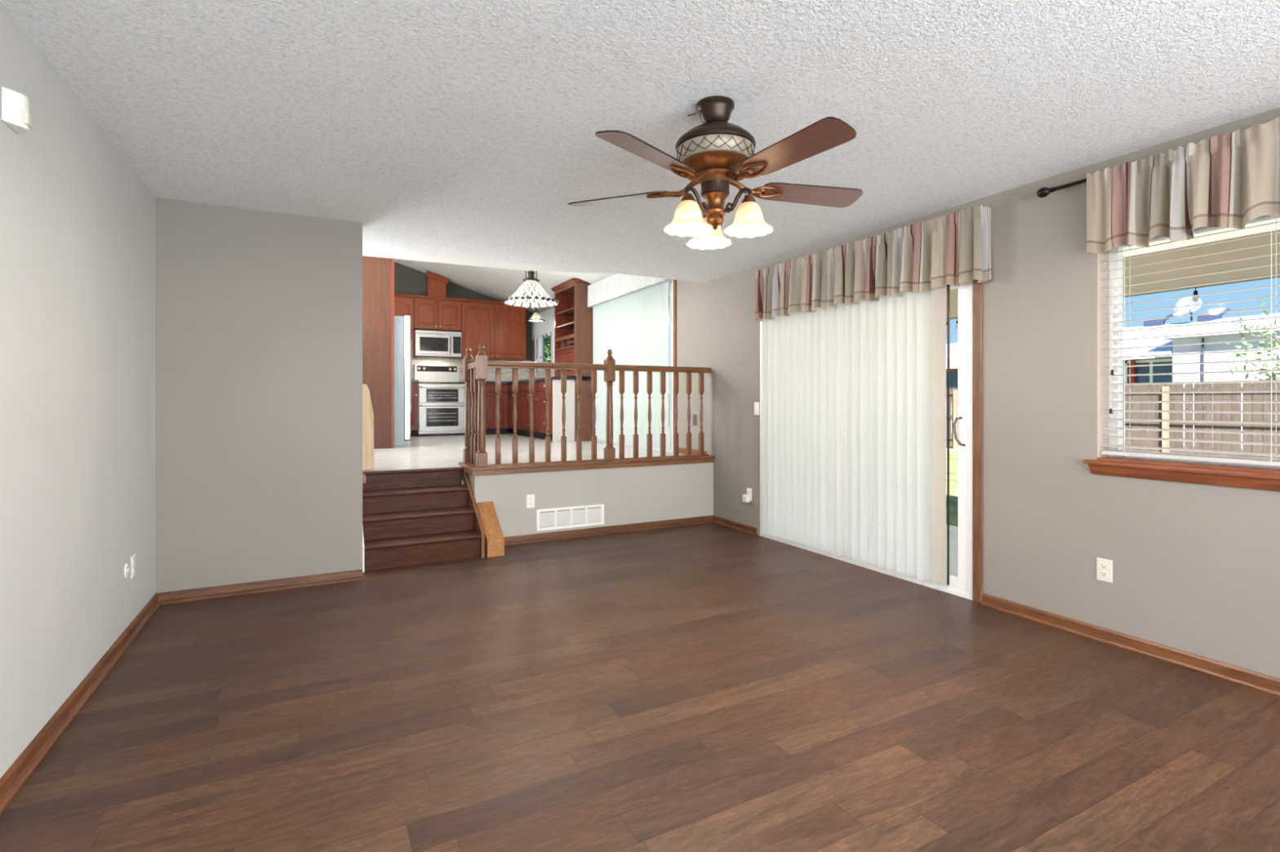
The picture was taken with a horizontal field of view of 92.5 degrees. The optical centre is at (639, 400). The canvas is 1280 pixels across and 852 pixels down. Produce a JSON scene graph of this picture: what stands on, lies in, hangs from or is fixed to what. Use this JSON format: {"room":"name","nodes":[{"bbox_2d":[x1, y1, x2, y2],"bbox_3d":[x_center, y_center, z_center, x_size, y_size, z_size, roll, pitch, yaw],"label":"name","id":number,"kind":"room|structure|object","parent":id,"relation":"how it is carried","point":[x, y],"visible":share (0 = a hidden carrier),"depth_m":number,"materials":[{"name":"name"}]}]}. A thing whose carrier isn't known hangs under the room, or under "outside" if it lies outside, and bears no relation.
{"room":"living room","nodes":[
{"label":"living room","id":0,"kind":"room"},
{"bbox_2d":[0,1,155,777],"bbox_3d":[-1.334,0.000,0.544,0.140,2.440,7.407,0,0,-28],"label":"wall","id":1,"kind":"structure","parent":0,"point":[77,222],"depth_m":2.35,"materials":[{"name":"grey paint"}]},
{"bbox_2d":[1,87,31,133],"bbox_3d":[-1.961,-0.912,1.939,0.050,0.105,0.111,0,0,-28],"label":"sensor","id":2,"kind":"object","parent":1,"relation":"attached to","point":[15,114],"visible":1,"depth_m":1.91,"materials":[{"name":"white plastic"}]},
{"bbox_2d":[0,593,160,814],"bbox_3d":[-1.210,1.187,0.491,0.030,0.066,7.197,0,0,-28],"label":"baseboard","id":3,"kind":"structure","parent":1,"relation":"attached to","point":[21,769],"depth_m":2.32,"materials":[{"name":"brown wood"}]},
{"bbox_2d":[124,563,129,577],"bbox_3d":[-2.592,0.858,3.099,0.014,0.072,0.060,0,0,-28],"label":"cable plate","id":4,"kind":"object","parent":1,"relation":"attached to","point":[126,569],"visible":1,"depth_m":3.09,"materials":[{"name":"white plastic"}]},
{"bbox_2d":[130,554,135,578],"bbox_3d":[-2.657,0.868,3.218,0.009,0.116,0.072,0,0,-28],"label":"wall outlet","id":5,"kind":"object","parent":1,"relation":"attached to","point":[133,557],"visible":1,"depth_m":3.20,"materials":[{"name":"white plastic"}]},
{"bbox_2d":[155,197,362,604],"bbox_3d":[-2.667,0.000,4.290,1.272,2.440,0.923,0,0,-28],"label":"wall","id":6,"kind":"structure","parent":0,"point":[259,313],"depth_m":3.92,"materials":[{"name":"beige paint"}]},
{"bbox_2d":[362,474,365,483],"bbox_3d":[-2.479,0.555,4.116,1.162,0.050,0.140,0,0,-28],"label":"trim","id":7,"kind":"structure","parent":6,"relation":"attached to","point":[363,475],"depth_m":4.32,"materials":[{"name":"brown wood"}]},
{"bbox_2d":[362,246,612,273],"bbox_3d":[-1.804,-1.250,5.243,3.407,0.060,0.360,0,0,-28],"label":"trim","id":8,"kind":"structure","parent":6,"relation":"attached to","point":[366,251],"depth_m":5.34,"materials":[{"name":"white paint"}]},
{"bbox_2d":[394,262,531,432],"bbox_3d":[-4.070,-1.200,10.458,4.535,3.760,0.140,0,0,-28],"label":"wall","id":9,"kind":"structure","parent":0,"point":[407,281],"depth_m":10.56,"materials":[{"name":"beige paint"}]},
{"bbox_2d":[394,296,413,357],"bbox_3d":[-4.071,-1.225,10.179,0.560,0.970,0.349,0,0,-28],"label":"upper cabinet","id":10,"kind":"object","parent":9,"relation":"attached to","point":[403,306],"visible":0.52,"depth_m":10.10,"materials":[{"name":"brown wood"}]},
{"bbox_2d":[413,297,461,332],"bbox_3d":[-3.475,-1.455,10.475,0.760,0.510,0.380,0,0,-28],"label":"upper cabinet","id":11,"kind":"object","parent":9,"relation":"attached to","point":[429,314],"visible":0.99,"depth_m":10.34,"materials":[{"name":"brown wood"}]},
{"bbox_2d":[412,329,461,359],"bbox_3d":[-3.454,-0.950,10.439,0.750,0.450,0.447,0,0,-28],"label":"microwave","id":12,"kind":"object","parent":11,"relation":"attached to","point":[434,344],"visible":0.96,"depth_m":10.27,"materials":[{"name":"silver metal"}]},
{"bbox_2d":[426,271,448,297],"bbox_3d":[-3.499,-1.975,10.530,0.350,0.446,0.256,0,0,-28],"label":"duct cover","id":13,"kind":"object","parent":11,"relation":"on","point":[436,284],"visible":0.96,"depth_m":10.44,"materials":[{"name":"brown wood"}]},
{"bbox_2d":[411,357,554,385],"bbox_3d":[-2.703,-0.517,9.895,2.637,0.475,2.129,0,0,-28],"label":"wall","id":14,"kind":"structure","parent":9,"relation":"attached to","point":[506,373],"depth_m":10.86,"materials":[{"name":"tile"}]},
{"bbox_2d":[458,301,525,361],"bbox_3d":[-2.630,-1.220,10.920,1.140,0.980,0.380,0,0,-28],"label":"upper cabinet","id":15,"kind":"object","parent":9,"relation":"attached to","point":[500,328],"visible":0.94,"depth_m":10.79,"materials":[{"name":"brown wood"}]},
{"bbox_2d":[394,293,503,304],"bbox_3d":[-3.214,-1.730,10.462,2.340,0.040,0.110,0,0,-28],"label":"crown molding","id":16,"kind":"structure","parent":15,"relation":"attached to","point":[395,295],"depth_m":10.39,"materials":[{"name":"brown wood"}]},
{"bbox_2d":[394,258,616,311],"bbox_3d":[-2.653,-2.337,7.938,4.695,1.441,5.920,0,0,-28],"label":"ceiling","id":17,"kind":"structure","parent":0,"point":[500,284],"depth_m":9.85,"materials":[{"name":"white paint"}]},
{"bbox_2d":[502,271,559,308],"bbox_3d":[-1.192,-1.557,6.718,0.600,1.000,0.603,0,0,-28],"label":"pendant lamp","id":18,"kind":"object","parent":17,"relation":"hanging from","point":[531,293],"visible":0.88,"depth_m":6.64,"materials":[{"name":"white glass"}]},
{"bbox_2d":[527,307,545,322],"bbox_3d":[-1.660,-1.523,9.806,0.274,0.503,0.275,0,0,-28],"label":"pendant lamp","id":19,"kind":"object","parent":17,"relation":"hanging from","point":[535,317],"visible":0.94,"depth_m":9.77,"materials":[{"name":"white glass"}]},
{"bbox_2d":[362,432,684,480],"bbox_3d":[-2.496,0.640,7.618,4.395,0.120,6.352,0,0,-28],"label":"floor","id":20,"kind":"structure","parent":0,"point":[426,451],"depth_m":6.87,"materials":[{"name":"tile"}]},
{"bbox_2d":[362,384,374,470],"bbox_3d":[-2.314,0.215,5.109,0.185,0.728,0.058,0,0,-28],"label":"wooden board","id":21,"kind":"object","parent":20,"relation":"on","point":[367,411],"visible":0.56,"depth_m":5.12,"materials":[{"name":"brown wood"}]},
{"bbox_2d":[362,255,394,448],"bbox_3d":[-3.523,-0.922,7.265,1.135,3.004,0.060,0,0,-28],"label":"end panel","id":22,"kind":"object","parent":20,"relation":"on","point":[378,273],"visible":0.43,"depth_m":7.43,"materials":[{"name":"brown wood"}]},
{"bbox_2d":[394,315,411,447],"bbox_3d":[-3.514,-0.243,7.841,1.087,1.644,0.910,0,0,-28],"label":"refrigerator","id":23,"kind":"object","parent":20,"relation":"on","point":[402,342],"visible":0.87,"depth_m":7.62,"materials":[{"name":"silver metal"}]},
{"bbox_2d":[410,382,417,436],"bbox_3d":[-3.851,0.142,10.114,0.288,0.874,0.653,0,0,-28],"label":"base cabinet","id":24,"kind":"object","parent":20,"relation":"on","point":[414,413],"visible":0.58,"depth_m":9.90,"materials":[{"name":"brown wood"}]},
{"bbox_2d":[413,364,465,436],"bbox_3d":[-3.381,-0.015,10.339,0.740,1.189,0.652,0,0,-28],"label":"range","id":25,"kind":"object","parent":20,"relation":"on","point":[441,393],"visible":0.95,"depth_m":10.15,"materials":[{"name":"silver metal"}]},
{"bbox_2d":[417,382,465,384],"bbox_3d":[-3.395,-0.295,10.364,0.740,0.030,0.595,0,0,-28],"label":"cooktop","id":26,"kind":"object","parent":25,"relation":"in","point":[420,383],"depth_m":10.10,"materials":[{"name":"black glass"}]},
{"bbox_2d":[463,383,508,435],"bbox_3d":[-2.742,0.142,10.716,0.728,0.874,0.621,0,0,-28],"label":"base cabinet","id":27,"kind":"object","parent":20,"relation":"on","point":[491,401],"visible":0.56,"depth_m":10.51,"materials":[{"name":"brown wood"}]},
{"bbox_2d":[508,382,527,436],"bbox_3d":[-1.828,0.142,10.367,0.631,0.874,0.810,0,0,-28],"label":"base cabinet","id":28,"kind":"object","parent":20,"relation":"on","point":[520,431],"visible":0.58,"depth_m":10.13,"materials":[{"name":"brown wood"}]},
{"bbox_2d":[460,377,574,384],"bbox_3d":[-1.934,-0.315,9.819,1.326,0.039,2.958,0,0,-28],"label":"countertop","id":29,"kind":"structure","parent":28,"relation":"on","point":[552,378],"depth_m":9.58,"materials":[{"name":"black stone"}]},
{"bbox_2d":[535,356,547,375],"bbox_3d":[-1.647,-0.536,10.251,0.219,0.401,0.132,0,0,-28],"label":"faucet","id":30,"kind":"object","parent":29,"relation":"on","point":[538,358],"visible":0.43,"depth_m":10.21,"materials":[{"name":"silver metal"}]},
{"bbox_2d":[523,381,544,439],"bbox_3d":[-1.447,0.142,9.644,0.631,0.874,0.815,0,0,-28],"label":"base cabinet","id":31,"kind":"object","parent":20,"relation":"on","point":[526,400],"visible":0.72,"depth_m":9.50,"materials":[{"name":"brown wood"}]},
{"bbox_2d":[552,379,574,442],"bbox_3d":[-1.075,0.142,8.647,0.315,0.874,0.044,0,0,-28],"label":"end panel","id":32,"kind":"object","parent":20,"relation":"on","point":[557,394],"visible":0.71,"depth_m":8.61,"materials":[{"name":"grey paint"}]},
{"bbox_2d":[539,380,591,440],"bbox_3d":[-1.110,0.142,9.005,0.630,0.874,0.620,0,0,-28],"label":"base cabinet","id":33,"kind":"object","parent":20,"relation":"on","point":[543,401],"visible":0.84,"depth_m":8.95,"materials":[{"name":"brown wood"}]},
{"bbox_2d":[551,278,592,441],"bbox_3d":[-1.010,-0.576,9.136,0.345,2.312,0.910,0,0,-28],"label":"tall cabinet","id":34,"kind":"object","parent":20,"relation":"on","point":[573,317],"visible":0.9,"depth_m":8.81,"materials":[{"name":"brown wood"}]},
{"bbox_2d":[458,343,715,475],"bbox_3d":[-0.444,0.069,5.847,2.409,1.100,0.560,0,0,-28],"label":"railing","id":35,"kind":"object","parent":20,"relation":"on","point":[474,463],"visible":1,"depth_m":5.50,"materials":[{"name":"brown wood"}]},
{"bbox_2d":[462,462,713,537],"bbox_3d":[-0.423,0.920,5.840,2.383,0.600,0.470,0,0,-28],"label":"wall ledge","id":36,"kind":"object","parent":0,"point":[643,494],"visible":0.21,"depth_m":5.65,"materials":[{"name":"beige paint"}]},
{"bbox_2d":[526,494,534,508],"bbox_3d":[-0.944,0.868,5.295,0.072,0.116,0.009,0,0,-28],"label":"wall outlet","id":37,"kind":"object","parent":36,"relation":"attached to","point":[530,498],"visible":1,"depth_m":5.29,"materials":[{"name":"white plastic"}]},
{"bbox_2d":[536,503,604,531],"bbox_3d":[-0.614,1.039,5.468,0.644,0.187,0.010,0,0,-28],"label":"wall vent","id":38,"kind":"object","parent":36,"relation":"attached to","point":[547,519],"visible":1,"depth_m":5.46,"materials":[{"name":"white metal"}]},
{"bbox_2d":[503,515,713,545],"bbox_3d":[-0.234,1.187,5.658,2.218,0.066,0.030,0,0,-28],"label":"baseboard","id":39,"kind":"structure","parent":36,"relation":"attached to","point":[509,540],"depth_m":5.61,"materials":[{"name":"brown wood"}]},
{"bbox_2d":[0,522,1279,851],"bbox_3d":[0.475,1.280,1.889,4.515,0.120,8.300,0,0,-28],"label":"floor","id":40,"kind":"structure","parent":0,"point":[704,687],"depth_m":2.34,"materials":[{"name":"brown wood"}]},
{"bbox_2d":[362,466,484,572],"bbox_3d":[-1.761,0.900,4.879,0.877,0.640,0.725,0,0,-28],"label":"staircase","id":41,"kind":"structure","parent":40,"relation":"on","point":[452,519],"depth_m":4.82,"materials":[{"name":"brown wood"}]},
{"bbox_2d":[476,501,504,557],"bbox_3d":[-1.211,1.032,4.954,0.137,0.376,0.365,0,0,-28],"label":"block","id":42,"kind":"object","parent":40,"relation":"on","point":[494,537],"visible":0.81,"depth_m":4.87,"materials":[{"name":"brown wood"}]},
{"bbox_2d":[0,0,1279,283],"bbox_3d":[0.545,-1.260,1.756,4.515,0.080,8.000,0,0,-28],"label":"ceiling","id":43,"kind":"structure","parent":0,"point":[461,128],"depth_m":2.47,"materials":[{"name":"white paint"}]},
{"bbox_2d":[568,95,862,249],"bbox_3d":[0.339,-0.942,2.499,1.279,0.554,1.251,0,0,-28],"label":"ceiling fan","id":44,"kind":"object","parent":43,"relation":"hanging from","point":[715,154],"visible":1,"depth_m":2.43,"materials":[{"name":"brown wood"}]},
{"bbox_2d":[531,106,1279,678],"bbox_3d":[1.193,-0.530,5.499,0.160,3.700,13.820,0,0,-28],"label":"wall","id":45,"kind":"structure","parent":0,"point":[1196,567],"depth_m":3.31,"materials":[{"name":"beige paint"}]},
{"bbox_2d":[532,307,554,340],"bbox_3d":[-1.577,-1.337,10.527,0.046,0.457,1.800,0,0,-28],"label":"valance","id":46,"kind":"object","parent":45,"relation":"attached to","point":[539,328],"visible":0.65,"depth_m":10.69,"materials":[{"name":"white fabric"}]},
{"bbox_2d":[534,332,554,376],"bbox_3d":[-1.498,-1.000,10.530,0.115,1.100,1.670,0,0,-28],"label":"window","id":47,"kind":"structure","parent":45,"relation":"in","point":[540,341],"depth_m":11.15,"materials":[{"name":"white plastic"}]},
{"bbox_2d":[587,273,672,307],"bbox_3d":[-0.194,-1.489,7.823,0.123,0.313,2.181,0,0,-28],"label":"valance","id":48,"kind":"object","parent":45,"relation":"attached to","point":[617,285],"visible":0.76,"depth_m":7.92,"materials":[{"name":"white fabric"}]},
{"bbox_2d":[592,280,668,449],"bbox_3d":[-0.171,-0.470,7.832,0.070,2.040,2.120,0,0,-28],"label":"vertical blind","id":49,"kind":"object","parent":45,"relation":"attached to","point":[633,326],"visible":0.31,"depth_m":7.64,"materials":[{"name":"white plastic"}]},
{"bbox_2d":[596,280,672,452],"bbox_3d":[-0.076,-0.450,7.848,0.098,2.060,2.160,0,0,-28],"label":"door","id":50,"kind":"structure","parent":45,"relation":"in","point":[670,442],"depth_m":6.96,"materials":[{"name":"white plastic"}]},
{"bbox_2d":[672,279,676,453],"bbox_3d":[0.389,-0.475,6.841,0.014,2.110,0.054,0,0,-28],"label":"trim","id":51,"kind":"structure","parent":45,"relation":"attached to","point":[674,282],"depth_m":6.84,"materials":[{"name":"brown wood"}]},
{"bbox_2d":[679,447,706,454],"bbox_3d":[0.534,0.547,6.548,0.030,0.066,0.590,0,0,-28],"label":"baseboard","id":52,"kind":"structure","parent":45,"relation":"attached to","point":[682,451],"depth_m":6.52,"materials":[{"name":"brown wood"}]},
{"bbox_2d":[693,414,697,425],"bbox_3d":[0.580,0.203,6.483,0.009,0.116,0.072,0,0,-28],"label":"wall outlet","id":53,"kind":"object","parent":45,"relation":"attached to","point":[695,416],"visible":1,"depth_m":6.47,"materials":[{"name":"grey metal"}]},
{"bbox_2d":[712,515,756,535],"bbox_3d":[0.889,1.187,5.873,0.030,0.066,0.695,0,0,-28],"label":"baseboard","id":54,"kind":"structure","parent":45,"relation":"attached to","point":[748,529],"depth_m":5.83,"materials":[{"name":"brown wood"}]},
{"bbox_2d":[746,488,751,501],"bbox_3d":[1.009,0.865,5.668,0.009,0.116,0.072,0,0,-28],"label":"wall outlet","id":55,"kind":"object","parent":45,"relation":"attached to","point":[748,490],"visible":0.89,"depth_m":5.65,"materials":[{"name":"white plastic"}]},
{"bbox_2d":[742,494,750,502],"bbox_3d":[0.980,0.902,5.664,0.044,0.067,0.070,0,0,-28],"label":"plug adapter","id":56,"kind":"object","parent":55,"relation":"attached to","point":[746,498],"visible":1,"depth_m":5.64,"materials":[{"name":"white plastic"}]},
{"bbox_2d":[754,402,759,414],"bbox_3d":[1.059,0.070,5.570,0.012,0.116,0.070,0,0,-28],"label":"light switch","id":57,"kind":"object","parent":45,"relation":"attached to","point":[756,404],"visible":1,"depth_m":5.56,"materials":[{"name":"white plastic"}]},
{"bbox_2d":[762,273,950,585],"bbox_3d":[1.534,0.175,4.593,0.072,1.980,1.900,0,0,-28],"label":"vertical blind","id":58,"kind":"object","parent":45,"relation":"attached to","point":[854,397],"visible":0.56,"depth_m":4.43,"materials":[{"name":"white plastic"}]},
{"bbox_2d":[760,280,972,599],"bbox_3d":[1.582,0.200,4.653,0.141,2.040,2.040,0,0,-28],"label":"door","id":59,"kind":"structure","parent":45,"relation":"in","point":[961,585],"depth_m":3.82,"materials":[{"name":"white plastic"}]},
{"bbox_2d":[754,204,991,321],"bbox_3d":[1.538,-0.923,4.512,0.143,0.458,2.098,0,0,-28],"label":"valance","id":60,"kind":"object","parent":45,"relation":"attached to","point":[955,248],"visible":1,"depth_m":4.20,"materials":[{"name":"fabric"}]},
{"bbox_2d":[972,279,982,604],"bbox_3d":[2.040,0.170,3.704,0.014,2.100,0.061,0,0,-28],"label":"trim","id":61,"kind":"structure","parent":45,"relation":"attached to","point":[977,288],"depth_m":3.70,"materials":[{"name":"brown wood"}]},
{"bbox_2d":[1036,177,1086,197],"bbox_3d":[2.625,-1.122,2.504,0.097,0.070,1.905,0,0,-28],"label":"curtain rod","id":62,"kind":"object","parent":45,"relation":"attached to","point":[1043,192],"visible":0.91,"depth_m":3.26,"materials":[{"name":"black paint"}]},
{"bbox_2d":[1086,116,1279,254],"bbox_3d":[2.631,-0.932,2.397,0.083,0.432,1.590,0,0,-28],"label":"window valance","id":63,"kind":"object","parent":62,"relation":"hanging from","point":[1231,180],"visible":1,"depth_m":2.75,"materials":[{"name":"fabric"}]},
{"bbox_2d":[1096,557,1112,583],"bbox_3d":[2.355,0.860,3.110,0.009,0.116,0.072,0,0,-28],"label":"wall outlet","id":64,"kind":"object","parent":45,"relation":"attached to","point":[1104,566],"visible":1,"depth_m":3.11,"materials":[{"name":"beige plastic"}]},
{"bbox_2d":[1100,563,1107,568],"bbox_3d":[2.353,0.838,3.109,0.003,0.025,0.032,0,0,-28],"label":"socket","id":65,"kind":"object","parent":64,"relation":"attached to","point":[1103,566],"depth_m":3.11,"materials":[{"name":"beige plastic"}]},
{"bbox_2d":[1100,571,1107,577],"bbox_3d":[2.353,0.878,3.109,0.003,0.025,0.032,0,0,-28],"label":"socket","id":66,"kind":"object","parent":64,"relation":"attached to","point":[1103,574],"depth_m":3.11,"materials":[{"name":"beige plastic"}]},
{"bbox_2d":[980,593,1279,697],"bbox_3d":[3.188,1.187,1.507,0.030,0.066,4.897,0,0,-28],"label":"baseboard","id":67,"kind":"structure","parent":45,"relation":"attached to","point":[1265,683],"depth_m":2.95,"materials":[{"name":"brown wood"}]},
{"bbox_2d":[1083,215,1279,491],"bbox_3d":[2.736,-0.232,2.492,0.212,1.215,1.591,0,0,-28],"label":"window","id":68,"kind":"structure","parent":45,"relation":"in","point":[1267,477],"depth_m":3.12,"materials":[{"name":"beige paint"}]},
{"bbox_2d":[1101,215,1279,466],"bbox_3d":[2.719,-0.281,2.500,0.068,1.108,1.466,0,0,-28],"label":"horizontal blind","id":69,"kind":"object","parent":68,"relation":"attached to","point":[1258,462],"visible":0.9,"depth_m":2.80,"materials":[{"name":"white plastic"}]},
{"label":"outside","id":70,"kind":"structure","parent":0,"visible":0},
{"bbox_2d":[668,429,1242,526],"bbox_3d":[12.831,1.420,24.838,34.150,0.100,60.000,0,0,-28],"label":"lawn","id":71,"kind":"structure","parent":70,"point":[953,455],"depth_m":9.76,"materials":[{"name":"green plant"}]},
{"bbox_2d":[544,333,551,362],"bbox_3d":[-2.892,-1.645,23.673,6.263,6.099,6.232,0,0,-28],"label":"shade tree","id":72,"kind":"object","parent":71,"relation":"on","point":[547,340],"visible":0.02,"depth_m":22.27,"materials":[{"name":"green plant"}]},
{"bbox_2d":[668,426,957,452],"bbox_3d":[7.659,1.360,18.724,0.800,0.020,34.000,0,0,-28],"label":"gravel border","id":73,"kind":"object","parent":71,"relation":"on","point":[950,449],"depth_m":16.79,"materials":[{"name":"beige gravel"}]},
{"bbox_2d":[668,218,1279,324],"bbox_3d":[3.025,0.015,5.040,2.650,2.710,11.100,0,0,-28],"label":"patio cover","id":74,"kind":"object","parent":71,"relation":"on","point":[1265,229],"depth_m":4.80,"materials":[{"name":"beige"}]},
{"bbox_2d":[1192,287,1199,302],"bbox_3d":[4.446,-0.850,4.906,0.040,0.117,0.039,0,0,-28],"label":"string light","id":75,"kind":"object","parent":74,"relation":"hanging from","point":[1195,299],"visible":0.91,"depth_m":4.90,"materials":[{"name":"black paint"}]},
{"bbox_2d":[668,382,1279,459],"bbox_3d":[8.088,0.489,18.950,0.150,1.762,34.000,0,0,-28],"label":"fence","id":76,"kind":"object","parent":71,"relation":"on","point":[1266,386],"visible":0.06,"depth_m":12.59,"materials":[{"name":"brown wood"}]},
{"bbox_2d":[946,313,1279,448],"bbox_3d":[18.093,-0.755,25.094,9.200,4.250,17.650,0,0,-28],"label":"house","id":77,"kind":"structure","parent":71,"relation":"on","point":[1227,326],"depth_m":18.68,"materials":[{"name":"white"}]},
{"bbox_2d":[1143,314,1173,327],"bbox_3d":[19.437,-2.995,22.970,0.240,0.410,0.860,0,0,-28],"label":"roof vent","id":78,"kind":"object","parent":77,"relation":"on","point":[1159,322],"visible":0.83,"depth_m":22.96,"materials":[{"name":"blue metal"}]},
{"bbox_2d":[1175,296,1201,320],"bbox_3d":[19.657,-3.328,21.944,0.518,0.877,0.653,0,0,1],"label":"satellite dish","id":79,"kind":"object","parent":77,"relation":"on","point":[1185,301],"visible":0.7,"depth_m":22.05,"materials":[{"name":"white metal"}]},
{"bbox_2d":[1197,308,1231,322],"bbox_3d":[20.187,-2.995,21.546,0.240,0.410,0.860,0,0,-28],"label":"roof vent","id":80,"kind":"object","parent":77,"relation":"on","point":[1208,317],"visible":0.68,"depth_m":21.55,"materials":[{"name":"blue metal"}]},
{"bbox_2d":[1220,297,1279,399],"bbox_3d":[15.645,-0.553,14.617,2.924,3.859,2.722,0,0,-28],"label":"tree","id":81,"kind":"object","parent":71,"relation":"on","point":[1273,341],"visible":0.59,"depth_m":14.70,"materials":[{"name":"green plant"}]},
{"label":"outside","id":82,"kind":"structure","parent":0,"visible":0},
{"bbox_2d":[946,524,957,576],"bbox_3d":[2.128,1.385,6.206,2.152,0.170,15.000,0,0,-28],"label":"patio","id":83,"kind":"structure","parent":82,"point":[953,530],"depth_m":5.33,"materials":[{"name":"concrete"}]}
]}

